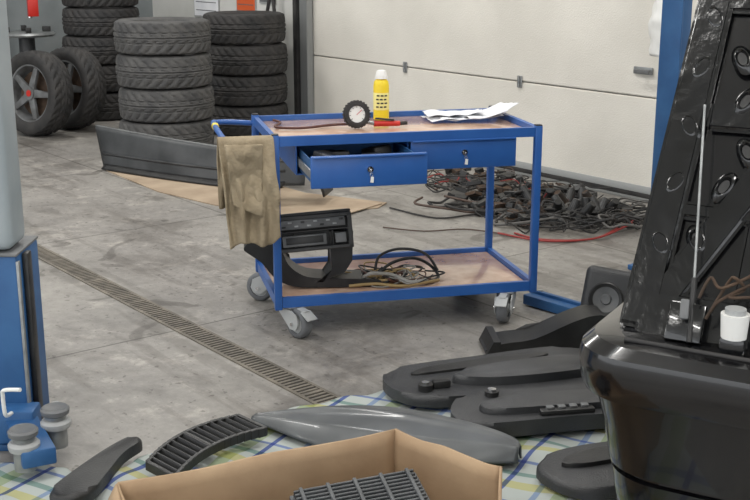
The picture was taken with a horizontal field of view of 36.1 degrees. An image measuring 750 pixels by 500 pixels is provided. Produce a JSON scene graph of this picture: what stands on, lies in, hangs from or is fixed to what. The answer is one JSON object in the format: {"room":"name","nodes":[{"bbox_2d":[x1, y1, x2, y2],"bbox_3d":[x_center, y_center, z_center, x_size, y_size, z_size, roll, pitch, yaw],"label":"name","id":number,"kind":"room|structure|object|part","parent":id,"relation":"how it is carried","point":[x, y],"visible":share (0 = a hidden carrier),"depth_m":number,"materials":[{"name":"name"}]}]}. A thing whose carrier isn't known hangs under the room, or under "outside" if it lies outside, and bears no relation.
{"room":"auto repair garage","nodes":[
{"label":"auto repair garage","id":0,"kind":"room"},
{"bbox_2d":[0,443,8,450],"bbox_3d":[-1.460,0.643,4.173,0.560,0.024,0.360,0,15,0],"label":"base plate","id":1,"kind":"object","parent":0,"point":[3,446],"depth_m":4.00,"materials":[{"name":"blue metal"}]},
{"bbox_2d":[6,0,152,58],"bbox_3d":[-7.726,-2.831,9.150,13.560,4.200,0.200,-11,19,-36],"label":"wall","id":2,"kind":"structure","parent":0,"point":[50,11],"depth_m":12.45,"materials":[{"name":"paint"}]},
{"bbox_2d":[152,0,317,114],"bbox_3d":[-1.476,-3.537,11.819,0.300,4.200,3.120,-11,19,-36],"label":"wall","id":3,"kind":"structure","parent":0,"point":[161,8],"depth_m":11.30,"materials":[{"name":"paint"}]},
{"bbox_2d":[194,0,218,16],"bbox_3d":[-1.794,-2.781,12.169,0.010,0.630,0.530,-11,18,-36],"label":"poster","id":4,"kind":"object","parent":3,"relation":"attached to","point":[201,7],"visible":0.76,"depth_m":12.24,"materials":[{"name":"paper"}]},
{"bbox_2d":[236,0,255,10],"bbox_3d":[-1.303,-2.639,11.554,0.009,0.490,0.370,-11,18,-36],"label":"poster","id":5,"kind":"object","parent":3,"relation":"attached to","point":[240,4],"visible":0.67,"depth_m":11.59,"materials":[{"name":"orange paper"}]},
{"bbox_2d":[259,0,275,3],"bbox_3d":[-1.057,-2.674,11.218,0.009,0.530,0.290,-11,18,-36],"label":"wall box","id":6,"kind":"object","parent":3,"relation":"attached to","point":[260,1],"visible":0.4,"depth_m":11.32,"materials":[{"name":"white paper"}]},
{"bbox_2d":[266,0,275,10],"bbox_3d":[-1.038,-2.506,11.079,0.335,1.220,0.092,14,20,42],"label":"hose","id":7,"kind":"object","parent":3,"relation":"attached to","point":[268,1],"visible":0.09,"depth_m":11.04,"materials":[{"name":"rubber"}]},
{"bbox_2d":[292,0,300,113],"bbox_3d":[-0.740,-3.220,10.622,0.060,4.200,0.060,-11,19,-36],"label":"trim","id":8,"kind":"structure","parent":3,"relation":"attached to","point":[296,16],"depth_m":10.96,"materials":[{"name":"metal"}]},
{"bbox_2d":[299,0,313,113],"bbox_3d":[-0.648,-3.196,10.531,0.070,4.200,0.120,-11,19,-36],"label":"trim","id":9,"kind":"structure","parent":3,"relation":"attached to","point":[305,6],"depth_m":10.86,"materials":[{"name":"silver metal"}]},
{"bbox_2d":[0,120,647,471],"bbox_3d":[-1.770,1.251,2.312,13.560,0.200,19.200,-11,19,-36],"label":"floor","id":10,"kind":"structure","parent":0,"point":[121,373],"depth_m":5.63,"materials":[{"name":"concrete"}]},
{"bbox_2d":[0,240,48,418],"bbox_3d":[-1.449,0.322,4.088,0.522,0.690,0.260,0,15,0],"label":"lift post","id":11,"kind":"object","parent":10,"relation":"on","point":[12,372],"depth_m":3.98,"materials":[{"name":"blue metal"}]},
{"bbox_3d":[-1.208,0.347,3.970,0.010,0.640,0.020,0,15,0],"label":"edge strip","id":12,"kind":"part","parent":11,"relation":"part of","materials":[{"name":"silver metal"}]},
{"bbox_3d":[-1.198,0.329,4.038,0.020,0.670,0.050,0,15,0],"label":"edge guard","id":13,"kind":"part","parent":11,"relation":"part of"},
{"bbox_2d":[0,236,70,472],"bbox_3d":[-1.373,0.342,3.917,0.678,0.657,0.606,0,15,0],"label":"car lift","id":14,"kind":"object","parent":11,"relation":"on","point":[33,441],"depth_m":3.86,"materials":[{"name":"blue metal"}]},
{"bbox_3d":[-1.223,0.512,3.846,0.054,0.138,0.130,-10,18,-33],"label":"lock handle","id":15,"kind":"part","parent":14,"relation":"part of","materials":[{"name":"white plastic"}]},
{"bbox_2d":[0,0,24,249],"bbox_3d":[-1.405,-1.704,3.522,0.360,3.490,0.180,0,15,0],"label":"post","id":16,"kind":"object","parent":14,"relation":"on","point":[12,231],"visible":1,"depth_m":3.85,"materials":[{"name":"grey metal"}]},
{"bbox_3d":[-1.240,0.599,3.996,0.140,0.120,0.100,0,15,0],"label":"arm mount","id":17,"kind":"part","parent":14,"relation":"part of","materials":[{"name":"blue paint"}]},
{"bbox_3d":[-1.160,0.635,3.860,0.110,0.060,0.340,-7,17,-26],"label":"arm","id":18,"kind":"part","parent":14,"relation":"part of","materials":[{"name":"blue paint"}]},
{"bbox_2d":[8,0,55,116],"bbox_3d":[-3.564,-2.057,11.652,0.660,1.425,0.580,-6,16,-22],"label":"stand","id":19,"kind":"object","parent":10,"relation":"on","point":[26,36],"visible":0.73,"depth_m":11.54,"materials":[{"name":"grey metal"}]},
{"bbox_3d":[-3.528,-1.875,11.717,0.160,0.560,0.160,-6,16,-22],"label":"turntable post","id":20,"kind":"part","parent":19,"relation":"part of","materials":[{"name":"grey plastic"}]},
{"bbox_2d":[11,50,73,135],"bbox_3d":[-3.120,-1.444,10.603,0.780,0.780,0.307,10,18,32],"label":"wheel","id":21,"kind":"object","parent":10,"relation":"on","point":[42,83],"visible":0.88,"depth_m":10.49,"materials":[{"name":"rubber"}]},
{"bbox_2d":[50,47,105,128],"bbox_3d":[-2.900,-1.547,10.989,0.780,0.780,0.307,11,18,35],"label":"wheel","id":22,"kind":"object","parent":10,"relation":"on","point":[86,73],"visible":0.62,"depth_m":10.81,"materials":[{"name":"rubber"}]},
{"bbox_2d":[62,0,139,120],"bbox_3d":[-2.779,-2.056,11.715,0.790,1.384,0.788,-2,15,-6],"label":"stack","id":23,"kind":"object","parent":10,"relation":"on","point":[88,25],"visible":0.42,"depth_m":11.35,"materials":[{"name":"rubber"}]},
{"bbox_2d":[113,17,214,144],"bbox_3d":[-1.787,-1.403,9.789,0.817,1.106,0.830,9,17,31],"label":"stack","id":24,"kind":"object","parent":10,"relation":"on","point":[164,70],"visible":0.86,"depth_m":9.47,"materials":[{"name":"rubber"}]},
{"bbox_2d":[37,244,339,404],"bbox_3d":[-0.502,0.478,4.834,0.120,0.006,14.000,-11,19,-36],"label":"floor drain grate","id":25,"kind":"object","parent":10,"relation":"on","point":[266,369],"visible":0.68,"depth_m":5.21,"materials":[{"name":"metal"}]},
{"bbox_2d":[203,10,287,135],"bbox_3d":[-1.207,-1.664,10.776,0.781,1.106,0.779,-6,16,-21],"label":"stack","id":26,"kind":"object","parent":10,"relation":"on","point":[249,55],"visible":0.76,"depth_m":10.46,"materials":[{"name":"rubber"}]},
{"bbox_2d":[106,170,386,209],"bbox_3d":[-1.055,-0.448,8.331,2.452,0.007,0.858,14,20,42],"label":"cardboard sheet","id":27,"kind":"object","parent":10,"relation":"on","point":[208,194],"visible":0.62,"depth_m":8.17,"materials":[{"name":"beige cardboard"}]},
{"bbox_2d":[95,125,304,187],"bbox_3d":[-1.400,-0.695,8.596,1.882,0.330,0.334,7,16,24],"label":"bumper cover","id":28,"kind":"object","parent":27,"relation":"on","point":[122,151],"visible":0.73,"depth_m":8.65,"materials":[{"name":"black plastic"}]},
{"bbox_2d":[280,158,332,196],"bbox_3d":[-0.635,-0.506,7.820,0.692,0.255,0.262,0,15,0],"label":"liner","id":29,"kind":"object","parent":27,"relation":"on","point":[326,191],"visible":0.08,"depth_m":7.77,"materials":[{"name":"black plastic"}]},
{"bbox_2d":[281,199,381,213],"bbox_3d":[-0.323,-0.274,7.642,0.787,0.006,0.432,-11,19,-36],"label":"cardboard sheet","id":30,"kind":"object","parent":27,"relation":"on","point":[330,204],"visible":0.53,"depth_m":7.69,"materials":[{"name":"beige cardboard"}]},
{"bbox_2d":[0,390,616,499],"bbox_3d":[0.105,0.767,3.651,3.000,0.035,2.336,-1,15,-5],"label":"plaid blanket","id":31,"kind":"object","parent":10,"relation":"on","point":[519,480],"visible":0.18,"depth_m":3.86,"materials":[{"name":"fabric"}]},
{"bbox_2d":[49,437,142,499],"bbox_3d":[-0.885,0.710,3.714,0.125,0.040,0.482,4,15,16],"label":"liner","id":32,"kind":"object","parent":31,"relation":"on","point":[87,481],"visible":1,"depth_m":3.66,"materials":[{"name":"black plastic"}]},
{"bbox_2d":[145,414,267,475],"bbox_3d":[-0.580,0.661,3.881,0.194,0.072,0.436,11,19,37],"label":"radiator grille","id":33,"kind":"object","parent":31,"relation":"on","point":[188,448],"visible":0.94,"depth_m":3.88,"materials":[{"name":"black plastic"}]},
{"bbox_2d":[108,428,501,499],"bbox_3d":[-0.144,0.787,2.947,1.092,0.280,0.841,-5,16,-17],"label":"cardboard box","id":34,"kind":"object","parent":31,"relation":"on","point":[445,473],"visible":0.84,"depth_m":3.26,"materials":[{"name":"brown cardboard"}]},
{"bbox_2d":[289,468,429,499],"bbox_3d":[-0.030,0.691,3.072,0.364,0.122,0.204,-4,15,-16],"label":"grille","id":35,"kind":"object","parent":34,"relation":"in","point":[400,485],"visible":1,"depth_m":3.10,"materials":[{"name":"grey plastic"}]},
{"bbox_2d":[251,405,521,463],"bbox_3d":[0.021,0.618,4.004,0.940,0.074,0.440,0,15,0],"label":"panel","id":36,"kind":"object","parent":31,"relation":"on","point":[321,424],"visible":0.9,"depth_m":3.96,"materials":[{"name":"grey plastic"}]},
{"bbox_2d":[383,346,583,407],"bbox_3d":[0.503,0.499,4.518,0.951,0.043,0.428,-5,16,-18],"label":"panel","id":37,"kind":"object","parent":31,"relation":"on","point":[399,384],"visible":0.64,"depth_m":4.38,"materials":[{"name":"grey plastic"}]},
{"bbox_2d":[418,381,432,392],"bbox_3d":[0.190,0.517,4.326,0.056,0.030,0.056,0,15,0],"label":"boss","id":38,"kind":"object","parent":37,"relation":"on","point":[421,388],"visible":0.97,"depth_m":4.30,"materials":[{"name":"black plastic"}]},
{"bbox_2d":[422,380,428,384],"bbox_3d":[0.190,0.499,4.321,0.028,0.008,0.028,0,15,0],"label":"screw","id":39,"kind":"object","parent":38,"relation":"on","point":[425,382],"visible":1,"depth_m":4.31,"materials":[{"name":"silver metal"}]},
{"bbox_2d":[431,378,450,388],"bbox_3d":[0.250,0.505,4.353,0.070,0.030,0.035,-5,15,-17],"label":"switch","id":40,"kind":"object","parent":37,"relation":"on","point":[442,382],"visible":0.91,"depth_m":4.34,"materials":[{"name":"black plastic"}]},
{"bbox_2d":[411,352,547,375],"bbox_3d":[0.420,0.452,4.596,0.612,0.010,0.073,-6,16,-21],"label":"pocket","id":41,"kind":"object","parent":37,"relation":"on","point":[455,366],"visible":0.78,"depth_m":4.58,"materials":[{"name":"black plastic"}]},
{"bbox_2d":[452,354,581,385],"bbox_3d":[0.593,0.472,4.476,0.611,0.040,0.176,-5,15,-17],"label":"armrest","id":42,"kind":"object","parent":37,"relation":"on","point":[560,366],"visible":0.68,"depth_m":4.43,"materials":[{"name":"grey plastic"}]},
{"bbox_2d":[451,383,604,436],"bbox_3d":[0.628,0.578,4.188,0.741,0.058,0.303,-3,15,-11],"label":"panel","id":43,"kind":"object","parent":31,"relation":"on","point":[466,408],"visible":0.52,"depth_m":4.06,"materials":[{"name":"grey plastic"}]},
{"bbox_2d":[485,389,498,397],"bbox_3d":[0.430,0.531,4.236,0.052,0.028,0.052,0,15,0],"label":"boss","id":44,"kind":"object","parent":43,"relation":"on","point":[487,394],"visible":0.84,"depth_m":4.22,"materials":[{"name":"black plastic"}]},
{"bbox_2d":[487,387,495,391],"bbox_3d":[0.430,0.514,4.232,0.032,0.008,0.032,0,15,0],"label":"screw","id":45,"kind":"object","parent":44,"relation":"on","point":[490,389],"visible":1,"depth_m":4.22,"materials":[{"name":"silver metal"}]},
{"bbox_2d":[479,388,600,414],"bbox_3d":[0.645,0.547,4.153,0.560,0.030,0.138,-3,15,-11],"label":"armrest","id":46,"kind":"object","parent":43,"relation":"on","point":[523,403],"visible":0.59,"depth_m":4.11,"materials":[{"name":"grey plastic"}]},
{"bbox_2d":[539,402,594,415],"bbox_3d":[0.680,0.563,4.084,0.200,0.028,0.050,-3,15,-9],"label":"switch plate","id":47,"kind":"object","parent":43,"relation":"on","point":[591,409],"depth_m":4.07,"materials":[{"name":"black plastic"}]},
{"bbox_3d":[0.620,0.557,4.073,0.028,0.010,0.026,-3,15,-9],"label":"switch","id":48,"kind":"part","parent":47,"relation":"part of","materials":[{"name":"grey plastic"}]},
{"bbox_3d":[0.662,0.555,4.081,0.028,0.010,0.026,-3,15,-9],"label":"switch","id":49,"kind":"part","parent":47,"relation":"part of","materials":[{"name":"grey plastic"}]},
{"bbox_3d":[0.704,0.553,4.089,0.028,0.010,0.026,-3,15,-9],"label":"switch","id":50,"kind":"part","parent":47,"relation":"part of","materials":[{"name":"grey plastic"}]},
{"bbox_3d":[0.746,0.551,4.097,0.028,0.010,0.026,-3,15,-9],"label":"switch","id":51,"kind":"part","parent":47,"relation":"part of","materials":[{"name":"grey plastic"}]},
{"bbox_2d":[536,441,616,499],"bbox_3d":[0.792,0.698,3.740,0.542,0.055,0.308,-6,16,-22],"label":"plastic cover","id":52,"kind":"object","parent":31,"relation":"on","point":[583,472],"visible":0.45,"depth_m":3.66,"materials":[{"name":"black plastic"}]},
{"bbox_2d":[211,105,542,337],"bbox_3d":[0.017,-0.121,5.308,1.438,0.922,0.990,-3,15,-13],"label":"trolley","id":53,"kind":"object","parent":10,"relation":"on","point":[344,156],"visible":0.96,"depth_m":5.21,"materials":[{"name":"blue paint"}]},
{"bbox_3d":[-0.610,-0.531,5.213,0.222,0.038,0.669,-3,15,-13],"label":"push handle","id":54,"kind":"part","parent":53,"relation":"part of","materials":[{"name":"blue paint"}]},
{"bbox_2d":[217,135,280,248],"bbox_3d":[-0.543,-0.250,4.934,0.263,0.474,0.190,-3,15,-13],"label":"rag","id":55,"kind":"object","parent":53,"relation":"hanging from","point":[248,186],"visible":1,"depth_m":4.88,"materials":[{"name":"fabric"}]},
{"bbox_3d":[-0.577,-0.272,5.630,0.034,0.785,0.034,-3,15,-13],"label":"leg","id":56,"kind":"part","parent":53,"relation":"part of","materials":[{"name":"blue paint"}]},
{"bbox_3d":[-0.430,-0.113,5.028,0.034,0.785,0.034,-3,15,-13],"label":"leg","id":57,"kind":"part","parent":53,"relation":"part of","materials":[{"name":"blue paint"}]},
{"bbox_3d":[-0.318,0.267,5.110,0.035,0.006,0.050,-13,28,-41],"label":"brake arm","id":58,"kind":"part","parent":53,"relation":"part of","materials":[{"name":"grey metal"}]},
{"bbox_2d":[244,229,381,287],"bbox_3d":[-0.290,0.026,5.354,0.634,0.266,0.160,-2,15,-6],"label":"arm","id":59,"kind":"object","parent":53,"relation":"on","point":[293,274],"depth_m":5.30},
{"bbox_2d":[281,208,353,253],"bbox_3d":[-0.290,-0.099,5.308,0.372,0.198,0.206,-2,15,-6],"label":"panel","id":60,"kind":"object","parent":59,"relation":"attached to","point":[302,231],"visible":0.86,"depth_m":5.23,"materials":[{"name":"black plastic"}]},
{"bbox_2d":[335,232,346,242],"bbox_3d":[-0.156,-0.059,5.245,0.050,0.045,0.020,-5,3,-5],"label":"switch","id":61,"kind":"object","parent":60,"relation":"attached to","point":[339,236],"depth_m":5.23,"materials":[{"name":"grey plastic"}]},
{"bbox_3d":[-0.191,0.013,5.351,0.170,0.240,0.140,-2,15,-6],"label":"bracket","id":62,"kind":"part","parent":59,"relation":"part of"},
{"bbox_2d":[272,100,407,128],"bbox_3d":[-0.194,-0.628,5.301,0.661,0.132,0.233,3,15,13],"label":"pressure gauge","id":63,"kind":"object","parent":53,"relation":"on","point":[356,114],"visible":1,"depth_m":5.28,"materials":[{"name":"rubber"}]},
{"bbox_2d":[297,142,412,180],"bbox_3d":[-0.084,-0.387,5.008,0.466,0.095,0.510,-3,15,-13],"label":"drawer","id":64,"kind":"object","parent":53,"relation":"on","point":[387,168],"depth_m":4.77,"materials":[{"name":"blue paint"}]},
{"bbox_2d":[373,70,388,119],"bbox_3d":[0.030,-0.749,5.552,0.077,0.238,0.079,0,15,0],"label":"spray bottle","id":65,"kind":"object","parent":53,"relation":"on","point":[381,84],"visible":0.92,"depth_m":5.52,"materials":[{"name":"yellow plastic"}]},
{"bbox_2d":[257,246,529,307],"bbox_3d":[0.080,0.120,5.554,1.222,0.046,0.662,-3,15,-13],"label":"tray","id":66,"kind":"object","parent":53,"relation":"on","point":[469,270],"depth_m":5.44,"materials":[{"name":"blue paint"}]},
{"bbox_2d":[253,108,534,146],"bbox_3d":[0.080,-0.580,5.370,1.222,0.042,0.662,-3,15,-13],"label":"tray","id":67,"kind":"object","parent":53,"relation":"on","point":[419,131],"depth_m":5.20,"materials":[{"name":"blue paint"}]},
{"bbox_2d":[345,247,444,287],"bbox_3d":[0.083,0.078,5.447,0.514,0.128,0.334,0,15,0],"label":"wiring loom","id":68,"kind":"object","parent":53,"relation":"on","point":[386,275],"visible":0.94,"depth_m":5.43,"materials":[{"name":"black plastic"}]},
{"bbox_2d":[421,102,517,121],"bbox_3d":[0.466,-0.674,5.552,0.456,0.075,0.270,-3,15,-11],"label":"paper sheets","id":69,"kind":"object","parent":53,"relation":"on","point":[500,108],"visible":1,"depth_m":5.55,"materials":[{"name":"white paper"}]},
{"bbox_3d":[0.591,-0.343,5.897,0.034,0.785,0.034,-3,15,-13],"label":"leg","id":70,"kind":"part","parent":53,"relation":"part of","materials":[{"name":"blue paint"}]},
{"bbox_3d":[0.592,0.211,5.318,0.035,0.006,0.050,4,24,16],"label":"brake arm","id":71,"kind":"part","parent":53,"relation":"part of","materials":[{"name":"grey"}]},
{"bbox_3d":[0.738,-0.184,5.295,0.034,0.785,0.034,-3,15,-13],"label":"leg","id":72,"kind":"part","parent":53,"relation":"part of","materials":[{"name":"blue paint"}]},
{"bbox_2d":[383,167,648,241],"bbox_3d":[1.069,-0.385,7.862,2.040,0.163,2.223,0,15,0],"label":"pile","id":73,"kind":"object","parent":10,"relation":"on","point":[560,203],"visible":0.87,"depth_m":7.48,"materials":[{"name":"rubber"}]},
{"bbox_2d":[479,304,605,353],"bbox_3d":[0.759,0.346,5.013,0.587,0.173,0.220,-1,15,-4],"label":"air duct","id":74,"kind":"object","parent":10,"relation":"on","point":[567,328],"visible":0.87,"depth_m":4.95,"materials":[{"name":"black plastic"}]},
{"bbox_2d":[523,289,580,313],"bbox_3d":[0.900,0.261,5.520,0.120,0.065,0.400,-13,19,-40],"label":"crossbeam","id":75,"kind":"object","parent":10,"relation":"on","point":[540,299],"visible":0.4,"depth_m":5.53,"materials":[{"name":"blue metal"}]},
{"bbox_2d":[485,167,648,201],"bbox_3d":[2.650,-0.086,6.958,0.045,0.012,10.600,-11,19,-36],"label":"trim","id":76,"kind":"structure","parent":10,"relation":"on","point":[495,168],"depth_m":8.26,"materials":[{"name":"black plastic"},{"name":"dark rubber"}]},
{"bbox_2d":[513,161,650,194],"bbox_3d":[2.666,-0.157,7.006,0.013,0.050,10.600,-11,19,-36],"label":"bottom rail","id":77,"kind":"object","parent":10,"relation":"on","point":[568,174],"visible":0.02,"depth_m":8.37,"materials":[{"name":"grey metal"}]},
{"bbox_2d":[498,166,649,198],"bbox_3d":[2.682,-0.117,7.029,0.060,0.034,10.600,-11,19,-36],"label":"seal","id":78,"kind":"object","parent":77,"relation":"attached to","point":[613,189],"depth_m":8.43,"materials":[{"name":"black rubber"}]},
{"bbox_2d":[580,265,630,315],"bbox_3d":[1.049,0.222,5.208,0.242,0.298,0.155,5,16,17],"label":"loudspeaker","id":79,"kind":"object","parent":10,"relation":"on","point":[605,288],"visible":0.66,"depth_m":5.16,"materials":[{"name":"grey plastic"}]},
{"bbox_2d":[579,0,749,499],"bbox_3d":[1.849,-0.184,3.490,1.700,1.973,2.600,8,17,29],"label":"car","id":80,"kind":"object","parent":10,"relation":"on","point":[668,368],"visible":1,"depth_m":2.91,"materials":[{"name":"black paint"}]},
{"bbox_3d":[1.428,-0.364,2.768,1.439,1.425,0.035,8,-14,29],"label":"frame","id":81,"kind":"part","parent":80,"relation":"part of","materials":[{"name":"metal"}]},
{"bbox_3d":[0.768,0.179,2.845,0.090,0.100,0.020,8,-12,29],"label":"latch plate","id":82,"kind":"part","parent":80,"relation":"part of","materials":[{"name":"metal"}]},
{"bbox_3d":[0.822,-0.109,2.919,0.007,0.484,0.301,4,15,14],"label":"gas strut rod","id":83,"kind":"part","parent":80,"relation":"part of","materials":[{"name":"metal"}]},
{"bbox_3d":[1.555,0.097,6.232,0.260,0.028,0.260,-11,19,-36],"label":"base plate","id":84,"kind":"object","parent":10,"relation":"on","visible":0},
{"bbox_2d":[680,0,692,70],"bbox_3d":[1.555,-1.919,5.699,0.090,4.180,0.100,-11,19,-36],"label":"post","id":85,"kind":"object","parent":84,"relation":"on","point":[687,16],"visible":0.02,"depth_m":5.87,"materials":[{"name":"blue paint"}]},
{"bbox_2d":[651,0,684,188],"bbox_3d":[1.516,-1.912,5.669,0.014,4.180,0.130,-11,19,-36],"label":"flange","id":86,"kind":"object","parent":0,"point":[672,10],"depth_m":5.92,"materials":[{"name":"blue metal"}]},
{"bbox_3d":[2.761,-3.862,6.103,0.300,0.650,10.680,-11,19,-36],"label":"wall","id":87,"kind":"structure","parent":0,"visible":0},
{"bbox_2d":[318,55,651,97],"bbox_3d":[2.737,-1.832,6.621,0.049,3.500,10.640,-11,19,-36],"label":"backing","id":88,"kind":"object","parent":87,"relation":"attached to","point":[318,55],"visible":0.02,"depth_m":9.01,"materials":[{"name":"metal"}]},
{"bbox_2d":[314,56,655,186],"bbox_3d":[2.680,-0.477,6.933,0.077,0.710,10.600,-11,19,-36],"label":"panel","id":89,"kind":"object","parent":88,"relation":"attached to","point":[607,135],"depth_m":8.66,"materials":[{"name":"painted metal"}]},
{"bbox_3d":[0.251,-1.562,9.828,0.023,0.090,0.050,-11,18,-36],"label":"hinge","id":90,"kind":"part","parent":89,"relation":"part of","materials":[{"name":"grey metal"}]},
{"bbox_3d":[1.099,-1.284,8.775,0.023,0.090,0.050,-11,18,-36],"label":"hinge","id":91,"kind":"part","parent":89,"relation":"part of","materials":[{"name":"grey metal"}]},
{"bbox_2d":[313,0,697,97],"bbox_3d":[2.690,-1.117,6.771,0.053,0.692,10.600,-11,19,-36],"label":"panel","id":92,"kind":"object","parent":88,"relation":"attached to","point":[597,45],"visible":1,"depth_m":8.84,"materials":[{"name":"painted metal"}]},
{"bbox_2d":[633,66,652,74],"bbox_3d":[1.809,-1.215,7.809,0.068,0.050,0.175,-11,19,-36],"label":"latch","id":93,"kind":"object","parent":92,"relation":"attached to","point":[637,70],"visible":1,"depth_m":7.79,"materials":[{"name":"metal"}]},
{"bbox_3d":[1.802,-1.206,7.776,0.015,0.025,0.130,-11,19,-36],"label":"lever","id":94,"kind":"part","parent":93,"relation":"part of","materials":[{"name":"grey plastic"}]},
{"label":"hinge","id":95,"kind":"object","parent":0,"visible":0},
{"bbox_2d":[648,0,662,56],"bbox_3d":[1.872,-1.500,7.505,0.155,0.467,0.166,0,15,0],"label":"plastic bag","id":96,"kind":"object","parent":95,"relation":"hanging from","point":[654,24],"visible":0.48,"depth_m":7.50,"materials":[{"name":"white"}]}
]}

